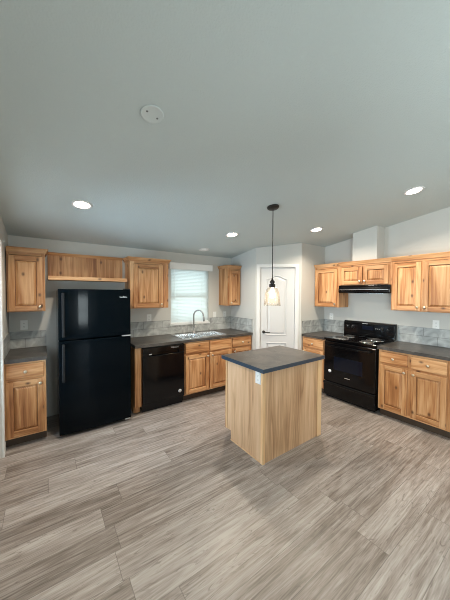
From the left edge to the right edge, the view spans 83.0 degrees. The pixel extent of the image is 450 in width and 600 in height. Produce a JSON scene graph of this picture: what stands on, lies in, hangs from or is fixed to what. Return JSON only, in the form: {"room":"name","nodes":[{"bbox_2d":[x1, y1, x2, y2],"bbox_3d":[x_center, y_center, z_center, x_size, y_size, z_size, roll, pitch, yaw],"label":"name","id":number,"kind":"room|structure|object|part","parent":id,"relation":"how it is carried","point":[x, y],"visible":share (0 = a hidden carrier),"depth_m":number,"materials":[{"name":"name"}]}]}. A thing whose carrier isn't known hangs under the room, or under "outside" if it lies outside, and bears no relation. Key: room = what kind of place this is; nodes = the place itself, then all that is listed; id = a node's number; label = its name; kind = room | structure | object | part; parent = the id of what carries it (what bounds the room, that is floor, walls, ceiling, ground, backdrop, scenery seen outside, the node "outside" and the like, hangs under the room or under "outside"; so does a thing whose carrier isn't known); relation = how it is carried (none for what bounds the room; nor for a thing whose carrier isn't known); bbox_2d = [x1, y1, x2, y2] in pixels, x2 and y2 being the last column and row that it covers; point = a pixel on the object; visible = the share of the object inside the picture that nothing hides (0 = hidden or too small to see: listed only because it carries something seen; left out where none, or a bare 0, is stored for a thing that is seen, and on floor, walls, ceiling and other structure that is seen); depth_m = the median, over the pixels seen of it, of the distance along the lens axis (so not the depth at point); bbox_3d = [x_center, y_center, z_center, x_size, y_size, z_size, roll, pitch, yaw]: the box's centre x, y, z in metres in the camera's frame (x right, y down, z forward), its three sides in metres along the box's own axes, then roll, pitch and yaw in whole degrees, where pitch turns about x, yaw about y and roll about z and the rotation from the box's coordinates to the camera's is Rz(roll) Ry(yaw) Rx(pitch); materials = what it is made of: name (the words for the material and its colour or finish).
{"room":"kitchen","nodes":[
{"label":"kitchen","id":0,"kind":"room"},
{"bbox_2d":[0,215,8,457],"bbox_3d":[-0.281,0.158,-0.318,0.140,2.885,8.100,-1,2,-35],"label":"wall","id":1,"kind":"structure","parent":0,"point":[3,234],"depth_m":2.67,"materials":[{"name":"grey paint"}]},
{"bbox_2d":[0,240,4,457],"bbox_3d":[-1.887,0.486,2.084,0.016,2.088,0.956,-1,2,-35],"label":"door frame","id":2,"kind":"structure","parent":1,"relation":"attached to","point":[1,288],"depth_m":2.43,"materials":[{"name":"white paint"}]},
{"bbox_2d":[3,332,9,358],"bbox_3d":[-2.383,0.493,2.776,0.008,0.203,0.620,-1,2,-35],"label":"backsplash","id":3,"kind":"structure","parent":1,"relation":"attached to","point":[6,341],"depth_m":2.73,"materials":[{"name":"tile"}]},
{"bbox_2d":[8,235,230,415],"bbox_3d":[-0.764,0.315,4.400,4.815,2.320,0.140,-1,2,-35],"label":"wall","id":4,"kind":"structure","parent":0,"point":[39,320],"depth_m":3.45,"materials":[{"name":"grey paint"}]},
{"bbox_2d":[20,320,27,329],"bbox_3d":[-2.454,0.306,3.106,0.072,0.116,0.009,-1,2,-35],"label":"outlet","id":5,"kind":"object","parent":4,"relation":"attached to","point":[23,323],"visible":1,"depth_m":3.10,"materials":[{"name":"white plastic"}]},
{"bbox_2d":[6,246,47,311],"bbox_3d":[-2.306,-0.230,2.990,0.379,0.723,0.345,-1,2,-35],"label":"upper cabinet","id":6,"kind":"object","parent":4,"relation":"attached to","point":[25,267],"visible":1,"depth_m":2.86,"materials":[{"name":"brown wood"}]},
{"bbox_3d":[-2.309,-0.564,2.988,0.379,0.055,0.328,-1,2,-35],"label":"crown molding","id":7,"kind":"part","parent":6,"relation":"part of","materials":[{"name":"brown wood"}]},
{"bbox_2d":[10,330,45,348],"bbox_3d":[-2.422,0.484,3.134,0.360,0.203,0.008,-1,2,-35],"label":"backsplash","id":8,"kind":"structure","parent":4,"relation":"attached to","point":[22,339],"depth_m":3.13,"materials":[{"name":"tile"}]},
{"bbox_2d":[47,252,126,282],"bbox_3d":[-1.805,-0.428,3.377,0.902,0.358,0.285,-1,2,-35],"label":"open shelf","id":9,"kind":"object","parent":4,"relation":"attached to","point":[61,266],"visible":0.91,"depth_m":3.42,"materials":[{"name":"brown wood"}]},
{"bbox_3d":[-1.883,-0.451,3.487,0.902,0.305,0.014,-1,2,-35],"label":"panel","id":10,"kind":"part","parent":9,"relation":"part of","materials":[{"name":"brown wood"}]},
{"bbox_3d":[-1.870,-0.592,3.465,0.902,0.037,0.027,-1,2,-35],"label":"crown molding","id":11,"kind":"part","parent":9,"relation":"part of","materials":[{"name":"brown wood"}]},
{"bbox_2d":[123,256,170,308],"bbox_3d":[-1.162,-0.246,3.802,0.633,0.723,0.345,-1,2,-35],"label":"upper cabinet","id":12,"kind":"object","parent":4,"relation":"attached to","point":[147,278],"visible":0.94,"depth_m":3.67,"materials":[{"name":"brown wood"}]},
{"bbox_3d":[-1.165,-0.580,3.800,0.633,0.055,0.328,-1,2,-35],"label":"crown molding","id":13,"kind":"part","parent":12,"relation":"part of","materials":[{"name":"brown wood"}]},
{"bbox_3d":[-1.106,-0.203,3.681,0.425,0.621,0.020,-1,2,-35],"label":"door","id":14,"kind":"part","parent":12,"relation":"part of","materials":[{"name":"brown wood"}]},
{"bbox_2d":[130,316,230,337],"bbox_3d":[-0.701,0.445,4.357,2.005,0.233,0.008,-1,2,-35],"label":"backsplash","id":15,"kind":"structure","parent":4,"relation":"attached to","point":[148,328],"depth_m":4.20,"materials":[{"name":"tile"}]},
{"bbox_2d":[170,269,209,325],"bbox_3d":[-0.624,-0.059,4.456,0.775,0.961,0.132,-1,2,-35],"label":"window","id":16,"kind":"structure","parent":4,"relation":"in","point":[200,322],"depth_m":4.40,"materials":[{"name":"white paint"}]},
{"bbox_3d":[-0.612,0.405,4.448,0.775,0.034,0.082,-1,2,-35],"label":"sill","id":17,"kind":"part","parent":16,"relation":"part of","materials":[{"name":"white paint"}]},
{"bbox_2d":[168,262,212,322],"bbox_3d":[-0.593,-0.111,4.398,0.830,1.018,0.124,-1,2,-35],"label":"window blind","id":18,"kind":"object","parent":16,"relation":"attached to","point":[186,299],"visible":0.92,"depth_m":4.42,"materials":[{"name":"white plastic"}]},
{"bbox_2d":[217,265,241,305],"bbox_3d":[0.085,-0.263,4.688,0.313,0.723,0.345,-1,2,-35],"label":"upper cabinet","id":19,"kind":"object","parent":4,"relation":"attached to","point":[229,275],"visible":1,"depth_m":4.59,"materials":[{"name":"brown wood"}]},
{"bbox_3d":[0.082,-0.597,4.686,0.313,0.055,0.328,-1,2,-35],"label":"crown molding","id":20,"kind":"part","parent":19,"relation":"part of","materials":[{"name":"brown wood"}]},
{"bbox_3d":[0.164,-0.241,4.607,0.279,0.685,0.019,-1,2,-35],"label":"frame","id":21,"kind":"part","parent":19,"relation":"part of","materials":[{"name":"brown wood"}]},
{"bbox_3d":[0.176,-0.221,4.592,0.236,0.621,0.020,-1,2,-35],"label":"door","id":22,"kind":"part","parent":19,"relation":"part of","materials":[{"name":"brown wood"}]},
{"bbox_2d":[0,0,449,257],"bbox_3d":[1.630,-1.032,1.006,4.815,0.716,8.380,-1,2,-35],"label":"ceiling","id":23,"kind":"structure","parent":0,"point":[326,112],"depth_m":1.55,"materials":[{"name":"grey paint"}]},
{"bbox_2d":[71,200,91,208],"bbox_3d":[-1.371,-0.912,2.438,0.179,0.032,0.177,-1,2,-35],"label":"recessed light","id":24,"kind":"object","parent":23,"relation":"in","point":[80,204],"visible":1,"depth_m":2.42,"materials":[{"name":"white paint"}]},
{"bbox_2d":[140,105,163,123],"bbox_3d":[-0.423,-1.077,1.477,0.132,0.026,0.130,-1,2,-35],"label":"cover plate","id":25,"kind":"object","parent":23,"relation":"attached to","point":[153,114],"visible":1,"depth_m":1.47,"materials":[{"name":"grey plastic"}]},
{"bbox_2d":[226,232,237,236],"bbox_3d":[0.099,-0.922,3.592,0.179,0.032,0.177,-1,2,-35],"label":"recessed light","id":26,"kind":"object","parent":23,"relation":"in","point":[232,234],"visible":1,"depth_m":3.56,"materials":[{"name":"white paint"}]},
{"bbox_2d":[267,204,278,296],"bbox_3d":[0.529,-0.489,2.829,0.186,1.104,0.186,-1,2,-35],"label":"pendant lamp","id":27,"kind":"object","parent":23,"relation":"hanging from","point":[273,207],"visible":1,"depth_m":2.82,"materials":[{"name":"black metal"}]},
{"bbox_2d":[269,278,274,286],"bbox_3d":[0.528,-0.192,2.836,0.068,0.102,0.068,-1,2,-35],"label":"socket","id":28,"kind":"object","parent":27,"relation":"attached to","point":[272,281],"depth_m":2.81,"materials":[{"name":"black metal"}]},
{"bbox_3d":[0.527,-0.090,2.839,0.062,0.106,0.062,-1,2,-35],"label":"bulb","id":29,"kind":"part","parent":27,"relation":"part of","materials":[{"name":"white glass"}]},
{"bbox_3d":[0.530,-0.623,2.825,0.009,0.780,0.010,1,2,10],"label":"rod","id":30,"kind":"part","parent":27,"relation":"part of","materials":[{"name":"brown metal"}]},
{"bbox_2d":[310,227,322,231],"bbox_3d":[1.319,-1.012,3.664,0.179,0.032,0.177,-1,2,-35],"label":"recessed light","id":31,"kind":"object","parent":23,"relation":"in","point":[317,229],"visible":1,"depth_m":3.63,"materials":[{"name":"white paint"}]},
{"bbox_2d":[404,186,424,194],"bbox_3d":[2.004,-1.158,2.696,0.179,0.032,0.177,-1,2,-35],"label":"recessed light","id":32,"kind":"object","parent":23,"relation":"in","point":[417,189],"visible":1,"depth_m":2.67,"materials":[{"name":"white paint"}]},
{"bbox_2d":[0,390,449,599],"bbox_3d":[1.617,1.624,1.075,4.815,0.100,8.380,-1,2,-35],"label":"floor","id":33,"kind":"structure","parent":0,"point":[161,503],"depth_m":1.86,"materials":[{"name":"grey wood"}]},
{"bbox_2d":[4,360,46,446],"bbox_3d":[-2.237,1.070,2.882,0.345,0.876,0.663,-1,2,-35],"label":"base cabinet","id":34,"kind":"object","parent":33,"relation":"on","point":[24,382],"visible":0.94,"depth_m":2.64,"materials":[{"name":"brown wood"}]},
{"bbox_3d":[-2.068,0.737,2.635,0.309,0.150,0.020,-1,2,-35],"label":"drawer","id":35,"kind":"part","parent":34,"relation":"part of","materials":[{"name":"brown wood"}]},
{"bbox_2d":[4,346,46,364],"bbox_3d":[-2.240,0.613,2.881,0.360,0.038,0.638,-1,2,-35],"label":"countertop","id":36,"kind":"structure","parent":34,"relation":"on","point":[19,355],"depth_m":2.74,"materials":[{"name":"stone"}]},
{"bbox_3d":[-2.070,1.117,2.644,0.309,0.565,0.020,-1,2,-35],"label":"door","id":37,"kind":"part","parent":34,"relation":"part of","materials":[{"name":"brown wood"}]},
{"bbox_2d":[56,289,130,435],"bbox_3d":[-1.656,0.679,3.198,0.754,1.646,0.732,-1,2,-35],"label":"refrigerator","id":38,"kind":"object","parent":33,"relation":"on","point":[93,326],"visible":1,"depth_m":2.92,"materials":[{"name":"black metal"}]},
{"bbox_3d":[-1.732,0.162,2.719,0.026,0.475,0.064,-1,2,-35],"label":"handle","id":39,"kind":"part","parent":38,"relation":"part of","materials":[{"name":"black plastic"}]},
{"bbox_3d":[-1.735,0.682,2.733,0.026,0.405,0.064,-1,2,-35],"label":"handle","id":40,"kind":"part","parent":38,"relation":"part of","materials":[{"name":"black plastic"}]},
{"bbox_3d":[-1.493,0.960,2.974,0.754,1.029,0.060,-1,2,-35],"label":"fridge door","id":41,"kind":"part","parent":38,"relation":"part of","materials":[{"name":"black metal"}]},
{"bbox_3d":[-1.489,0.154,2.953,0.754,0.554,0.060,-1,2,-35],"label":"freezer door","id":42,"kind":"part","parent":38,"relation":"part of","materials":[{"name":"black metal"}]},
{"bbox_2d":[131,346,141,412],"bbox_3d":[-1.311,1.057,3.571,0.085,0.876,0.612,-1,2,-35],"label":"filler panel","id":43,"kind":"object","parent":33,"relation":"on","point":[136,399],"visible":0.64,"depth_m":3.33,"materials":[{"name":"brown wood"}]},
{"bbox_2d":[140,343,184,411],"bbox_3d":[-1.001,1.058,3.740,0.603,0.868,0.607,-1,2,-35],"label":"dishwasher","id":44,"kind":"object","parent":33,"relation":"on","point":[162,367],"visible":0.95,"depth_m":3.48,"materials":[{"name":"black plastic"}]},
{"bbox_3d":[-0.870,1.441,3.563,0.585,0.112,0.015,-1,2,-35],"label":"toe panel","id":45,"kind":"part","parent":44,"relation":"part of","materials":[{"name":"black plastic"}]},
{"bbox_3d":[-0.838,0.689,3.504,0.603,0.114,0.050,-1,2,-35],"label":"control panel","id":46,"kind":"part","parent":44,"relation":"part of","materials":[{"name":"black plastic"}]},
{"bbox_2d":[182,337,230,400],"bbox_3d":[-0.409,1.045,4.180,0.858,0.876,0.663,-1,2,-35],"label":"base cabinet","id":47,"kind":"object","parent":33,"relation":"on","point":[204,367],"visible":0.73,"depth_m":3.90,"materials":[{"name":"brown wood"}]},
{"bbox_2d":[131,328,252,348],"bbox_3d":[-0.519,0.590,4.104,2.004,0.038,0.638,-1,2,-35],"label":"countertop","id":48,"kind":"structure","parent":47,"relation":"on","point":[168,339],"depth_m":3.80,"materials":[{"name":"stone"}]},
{"bbox_2d":[192,310,204,332],"bbox_3d":[-0.446,0.361,4.338,0.229,0.397,0.094,1,2,13],"label":"faucet","id":49,"kind":"object","parent":48,"relation":"on","point":[194,325],"visible":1,"depth_m":4.33,"materials":[{"name":"silver metal"}]},
{"bbox_3d":[-0.449,0.321,4.319,0.194,0.317,0.025,1,2,13],"label":"spout","id":50,"kind":"part","parent":49,"relation":"part of","materials":[{"name":"silver metal"}]},
{"bbox_2d":[171,331,227,338],"bbox_3d":[-0.419,0.662,4.177,0.810,0.195,0.490,-1,2,-35],"label":"sink","id":51,"kind":"object","parent":48,"relation":"in","point":[204,333],"visible":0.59,"depth_m":4.25,"materials":[{"name":"silver metal"}]},
{"bbox_3d":[-0.562,0.665,4.041,0.360,0.194,0.375,-1,2,-35],"label":"bowl","id":52,"kind":"part","parent":51,"relation":"part of","materials":[{"name":"silver metal"}]},
{"bbox_3d":[-0.244,0.661,4.267,0.360,0.194,0.375,-1,2,-35],"label":"bowl","id":53,"kind":"part","parent":51,"relation":"part of","materials":[{"name":"silver metal"}]},
{"bbox_3d":[-0.412,0.715,3.811,0.398,0.150,0.020,-1,2,-35],"label":"drawer","id":54,"kind":"part","parent":47,"relation":"part of","materials":[{"name":"brown wood"}]},
{"bbox_3d":[-0.414,1.095,3.821,0.398,0.565,0.020,-1,2,-35],"label":"door","id":55,"kind":"part","parent":47,"relation":"part of","materials":[{"name":"brown wood"}]},
{"bbox_3d":[-0.068,0.710,4.056,0.402,0.150,0.020,-1,2,-35],"label":"drawer","id":56,"kind":"part","parent":47,"relation":"part of","materials":[{"name":"brown wood"}]},
{"bbox_3d":[-0.070,1.090,4.066,0.402,0.565,0.020,-1,2,-35],"label":"door","id":57,"kind":"part","parent":47,"relation":"part of","materials":[{"name":"brown wood"}]},
{"bbox_2d":[231,335,250,352],"bbox_3d":[0.119,1.038,4.556,0.438,0.876,0.663,-1,2,-35],"label":"base cabinet","id":58,"kind":"object","parent":33,"relation":"on","point":[240,343],"visible":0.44,"depth_m":4.29,"materials":[{"name":"brown wood"}]},
{"bbox_3d":[0.288,0.705,4.308,0.397,0.150,0.020,-1,2,-35],"label":"drawer","id":59,"kind":"part","parent":58,"relation":"part of","materials":[{"name":"brown wood"}]},
{"bbox_3d":[0.286,1.086,4.318,0.397,0.565,0.020,-1,2,-35],"label":"door","id":60,"kind":"part","parent":58,"relation":"part of","materials":[{"name":"brown wood"}]},
{"bbox_2d":[221,345,324,464],"bbox_3d":[0.536,1.070,2.852,0.946,0.906,0.666,-1,2,-35],"label":"kitchen island","id":61,"kind":"object","parent":33,"relation":"on","point":[267,420],"visible":1,"depth_m":2.59,"materials":[{"name":"brown wood"}]},
{"bbox_3d":[0.373,1.032,3.094,0.890,0.767,0.020,-1,2,-35],"label":"frame","id":62,"kind":"part","parent":61,"relation":"part of","materials":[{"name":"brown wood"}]},
{"bbox_3d":[0.174,1.094,2.601,0.006,0.867,0.556,-1,2,-35],"label":"edge trim","id":63,"kind":"part","parent":61,"relation":"part of","materials":[{"name":"brown wood"}]},
{"bbox_3d":[0.191,1.094,2.599,0.018,0.867,0.580,-1,2,-35],"label":"panel","id":64,"kind":"part","parent":61,"relation":"part of","materials":[{"name":"brown wood"}]},
{"bbox_2d":[255,371,260,384],"bbox_3d":[0.311,0.733,2.399,0.009,0.116,0.072,-1,2,-35],"label":"outlet","id":65,"kind":"object","parent":61,"relation":"attached to","point":[257,374],"visible":0.9,"depth_m":2.40,"materials":[{"name":"white plastic"}]},
{"bbox_3d":[0.342,1.101,2.364,0.008,0.867,0.024,-1,2,-35],"label":"corner trim","id":66,"kind":"part","parent":61,"relation":"part of","materials":[{"name":"brown wood"}]},
{"bbox_3d":[0.361,1.101,2.357,0.030,0.867,0.010,-1,2,-35],"label":"corner trim","id":67,"kind":"part","parent":61,"relation":"part of","materials":[{"name":"brown wood"}]},
{"bbox_2d":[223,345,324,369],"bbox_3d":[0.538,0.636,2.840,0.944,0.038,0.664,-1,2,-35],"label":"island countertop","id":68,"kind":"structure","parent":61,"relation":"on","point":[275,356],"depth_m":2.78,"materials":[{"name":"stone"}]},
{"bbox_3d":[0.710,1.096,2.622,0.853,0.867,0.018,-1,2,-35],"label":"panel","id":69,"kind":"part","parent":61,"relation":"part of","materials":[{"name":"brown wood"}]},
{"bbox_3d":[1.055,1.092,2.850,0.074,0.867,0.010,-1,2,-35],"label":"corner trim","id":70,"kind":"part","parent":61,"relation":"part of","materials":[{"name":"brown wood"}]},
{"bbox_2d":[303,336,325,393],"bbox_3d":[1.672,1.052,4.331,0.660,0.876,0.418,-1,2,-35],"label":"base cabinet","id":71,"kind":"object","parent":33,"relation":"on","point":[313,345],"visible":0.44,"depth_m":4.10,"materials":[{"name":"brown wood"}]},
{"bbox_3d":[1.437,0.715,4.154,0.020,0.150,0.382,-1,2,-35],"label":"drawer","id":72,"kind":"part","parent":71,"relation":"part of","materials":[{"name":"brown wood"}]},
{"bbox_3d":[1.435,1.095,4.164,0.020,0.565,0.382,-1,2,-35],"label":"door","id":73,"kind":"part","parent":71,"relation":"part of","materials":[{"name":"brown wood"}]},
{"bbox_2d":[302,331,342,339],"bbox_3d":[1.684,0.595,4.328,0.634,0.038,0.425,-1,2,-35],"label":"countertop","id":74,"kind":"structure","parent":71,"relation":"on","point":[321,334],"depth_m":4.25,"materials":[{"name":"stone"}]},
{"bbox_2d":[323,320,396,411],"bbox_3d":[2.004,0.926,3.833,0.690,1.156,0.763,-1,2,-35],"label":"range","id":75,"kind":"object","parent":33,"relation":"on","point":[351,362],"visible":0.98,"depth_m":3.68,"materials":[{"name":"black metal"}]},
{"bbox_3d":[1.746,0.695,3.643,0.054,0.026,0.643,-1,2,-35],"label":"handle","id":76,"kind":"part","parent":75,"relation":"part of","materials":[{"name":"black metal"}]},
{"bbox_3d":[1.774,1.356,3.682,0.056,0.202,0.755,-1,2,-35],"label":"storage drawer","id":77,"kind":"part","parent":75,"relation":"part of","materials":[{"name":"black metal"}]},
{"bbox_3d":[1.782,0.942,3.675,0.043,0.606,0.755,-1,2,-35],"label":"oven door","id":78,"kind":"part","parent":75,"relation":"part of","materials":[{"name":"black metal"}]},
{"bbox_3d":[1.812,1.479,3.712,0.015,0.045,0.723,-1,2,-35],"label":"toe panel","id":79,"kind":"part","parent":75,"relation":"part of","materials":[{"name":"black metal"}]},
{"bbox_2d":[324,334,393,346],"bbox_3d":[1.998,0.598,3.819,0.560,0.022,0.763,-1,2,-35],"label":"cooktop","id":80,"kind":"object","parent":75,"relation":"in","point":[373,341],"depth_m":3.76,"materials":[{"name":"black metal"}]},
{"bbox_2d":[378,349,449,437],"bbox_3d":[2.460,1.085,3.223,0.660,0.876,0.720,-1,2,-35],"label":"base cabinet","id":81,"kind":"object","parent":33,"relation":"on","point":[414,390],"visible":0.93,"depth_m":3.01,"materials":[{"name":"brown wood"}]},
{"bbox_3d":[2.117,1.124,3.206,0.020,0.565,0.308,-1,2,-35],"label":"door","id":82,"kind":"part","parent":81,"relation":"part of","materials":[{"name":"brown wood"}]},
{"bbox_3d":[2.119,0.743,3.196,0.020,0.150,0.308,-1,2,-35],"label":"drawer","id":83,"kind":"part","parent":81,"relation":"part of","materials":[{"name":"brown wood"}]},
{"bbox_2d":[377,341,449,360],"bbox_3d":[2.647,0.635,2.972,0.634,0.038,1.345,-1,2,-35],"label":"countertop","id":84,"kind":"structure","parent":81,"relation":"on","point":[442,353],"depth_m":3.14,"materials":[{"name":"stone"}]},
{"bbox_3d":[2.323,1.132,2.915,0.020,0.565,0.334,-1,2,-35],"label":"door","id":85,"kind":"part","parent":81,"relation":"part of","materials":[{"name":"brown wood"}]},
{"bbox_3d":[2.325,0.752,2.905,0.020,0.150,0.334,-1,2,-35],"label":"drawer","id":86,"kind":"part","parent":81,"relation":"part of","materials":[{"name":"brown wood"}]},
{"bbox_2d":[448,393,449,431],"bbox_3d":[2.842,1.101,2.685,0.660,0.876,0.600,-1,2,-35],"label":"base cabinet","id":87,"kind":"object","parent":33,"relation":"on","point":[449,393],"visible":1,"depth_m":2.77,"materials":[{"name":"brown wood"}]},
{"bbox_2d":[231,243,324,349],"bbox_3d":[0.935,0.246,4.590,1.726,2.466,0.566,1,2,9],"label":"wall","id":88,"kind":"structure","parent":0,"point":[306,256],"depth_m":4.39,"materials":[{"name":"grey paint"}]},
{"bbox_2d":[231,316,252,331],"bbox_3d":[0.295,0.442,4.678,0.008,0.233,0.620,-1,2,-35],"label":"backsplash","id":89,"kind":"structure","parent":88,"relation":"attached to","point":[244,324],"depth_m":4.66,"materials":[{"name":"tile"}]},
{"bbox_2d":[260,268,294,348],"bbox_3d":[0.895,0.464,4.339,0.585,2.019,0.089,0,1,5],"label":"door","id":90,"kind":"structure","parent":88,"relation":"in","point":[277,325],"depth_m":4.34,"materials":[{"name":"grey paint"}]},
{"bbox_3d":[0.883,0.093,4.340,0.346,1.033,0.015,0,1,5],"label":"panel","id":91,"kind":"part","parent":90,"relation":"part of","materials":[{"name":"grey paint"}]},
{"bbox_3d":[0.878,1.007,4.364,0.346,0.563,0.015,0,1,5],"label":"panel","id":92,"kind":"part","parent":90,"relation":"part of","materials":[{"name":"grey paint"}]},
{"bbox_2d":[256,264,298,348],"bbox_3d":[0.894,0.437,4.372,0.707,2.095,0.108,0,1,5],"label":"door frame","id":93,"kind":"structure","parent":88,"relation":"attached to","point":[259,266],"depth_m":4.30,"materials":[{"name":"white paint"}]},
{"bbox_2d":[302,319,323,333],"bbox_3d":[1.565,0.460,4.496,0.629,0.220,0.008,-1,2,-35],"label":"backsplash","id":94,"kind":"structure","parent":88,"relation":"attached to","point":[308,326],"depth_m":4.47,"materials":[{"name":"tile"}]},
{"bbox_2d":[352,225,384,260],"bbox_3d":[2.204,-0.853,3.910,0.240,0.516,0.360,-1,2,-35],"label":"vent duct cover","id":95,"kind":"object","parent":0,"point":[369,243],"depth_m":3.80,"materials":[{"name":"grey paint"}]},
{"bbox_2d":[324,207,449,341],"bbox_3d":[3.530,0.106,2.390,0.140,2.885,8.100,-1,2,-35],"label":"wall","id":96,"kind":"structure","parent":0,"point":[428,233],"depth_m":3.67,"materials":[{"name":"grey paint"}]},
{"bbox_2d":[314,263,347,307],"bbox_3d":[1.815,-0.246,4.374,0.347,0.723,0.447,-1,2,-35],"label":"upper cabinet","id":97,"kind":"object","parent":96,"relation":"attached to","point":[327,294],"visible":0.94,"depth_m":4.26,"materials":[{"name":"brown wood"}]},
{"bbox_3d":[1.707,-0.205,4.298,0.020,0.621,0.403,-1,2,-35],"label":"door","id":98,"kind":"part","parent":97,"relation":"part of","materials":[{"name":"brown wood"}]},
{"bbox_3d":[1.824,-0.580,4.370,0.330,0.055,0.447,-1,2,-35],"label":"crown molding","id":99,"kind":"part","parent":97,"relation":"part of","materials":[{"name":"brown wood"}]},
{"bbox_3d":[1.723,-0.225,4.309,0.019,0.685,0.447,-1,2,-35],"label":"frame","id":100,"kind":"part","parent":97,"relation":"part of","materials":[{"name":"brown wood"}]},
{"bbox_2d":[324,319,343,333],"bbox_3d":[1.942,0.461,4.502,0.008,0.220,0.415,-1,2,-35],"label":"backsplash","id":101,"kind":"structure","parent":96,"relation":"attached to","point":[337,326],"depth_m":4.50,"materials":[{"name":"tile"}]},
{"bbox_2d":[338,284,390,293],"bbox_3d":[2.174,-0.162,3.880,0.335,0.124,0.748,-1,2,-35],"label":"range hood","id":102,"kind":"object","parent":96,"relation":"attached to","point":[370,289],"visible":0.88,"depth_m":3.74,"materials":[{"name":"black metal"}]},
{"bbox_2d":[338,257,391,285],"bbox_3d":[2.168,-0.408,3.876,0.347,0.368,0.765,-1,2,-35],"label":"upper cabinet","id":103,"kind":"object","parent":96,"relation":"attached to","point":[372,271],"visible":0.94,"depth_m":3.75,"materials":[{"name":"brown wood"}]},
{"bbox_3d":[1.955,-0.372,3.945,0.020,0.266,0.337,-1,2,-35],"label":"door","id":104,"kind":"part","parent":103,"relation":"part of","materials":[{"name":"brown wood"}]},
{"bbox_3d":[2.175,-0.565,3.876,0.330,0.055,0.765,-1,2,-35],"label":"crown molding","id":105,"kind":"part","parent":103,"relation":"part of","materials":[{"name":"brown wood"}]},
{"bbox_3d":[2.162,-0.364,3.654,0.020,0.266,0.338,-1,2,-35],"label":"door","id":106,"kind":"part","parent":103,"relation":"part of","materials":[{"name":"brown wood"}]},
{"bbox_2d":[391,251,449,312],"bbox_3d":[2.598,-0.213,3.274,0.347,0.723,0.722,-1,2,-35],"label":"upper cabinet","id":107,"kind":"object","parent":96,"relation":"attached to","point":[421,282],"visible":1,"depth_m":3.21,"materials":[{"name":"brown wood"}]},
{"bbox_3d":[2.384,-0.177,3.346,0.020,0.621,0.322,-1,2,-35],"label":"door","id":108,"kind":"part","parent":107,"relation":"part of","materials":[{"name":"brown wood"}]},
{"bbox_3d":[2.606,-0.547,3.270,0.330,0.055,0.722,-1,2,-35],"label":"crown molding","id":109,"kind":"part","parent":107,"relation":"part of","materials":[{"name":"brown wood"}]},
{"bbox_3d":[2.588,-0.169,3.058,0.020,0.621,0.344,-1,2,-35],"label":"door","id":110,"kind":"part","parent":107,"relation":"part of","materials":[{"name":"brown wood"}]},
{"bbox_2d":[398,325,449,347],"bbox_3d":[2.903,0.496,3.150,0.008,0.230,1.345,-1,2,-35],"label":"backsplash","id":111,"kind":"structure","parent":96,"relation":"attached to","point":[418,335],"depth_m":3.43,"materials":[{"name":"tile"}]},
{"bbox_2d":[432,320,438,328],"bbox_3d":[2.768,0.324,3.337,0.009,0.116,0.072,-1,2,-35],"label":"outlet","id":112,"kind":"object","parent":96,"relation":"attached to","point":[435,325],"visible":1,"depth_m":3.34,"materials":[{"name":"white plastic"}]}
]}

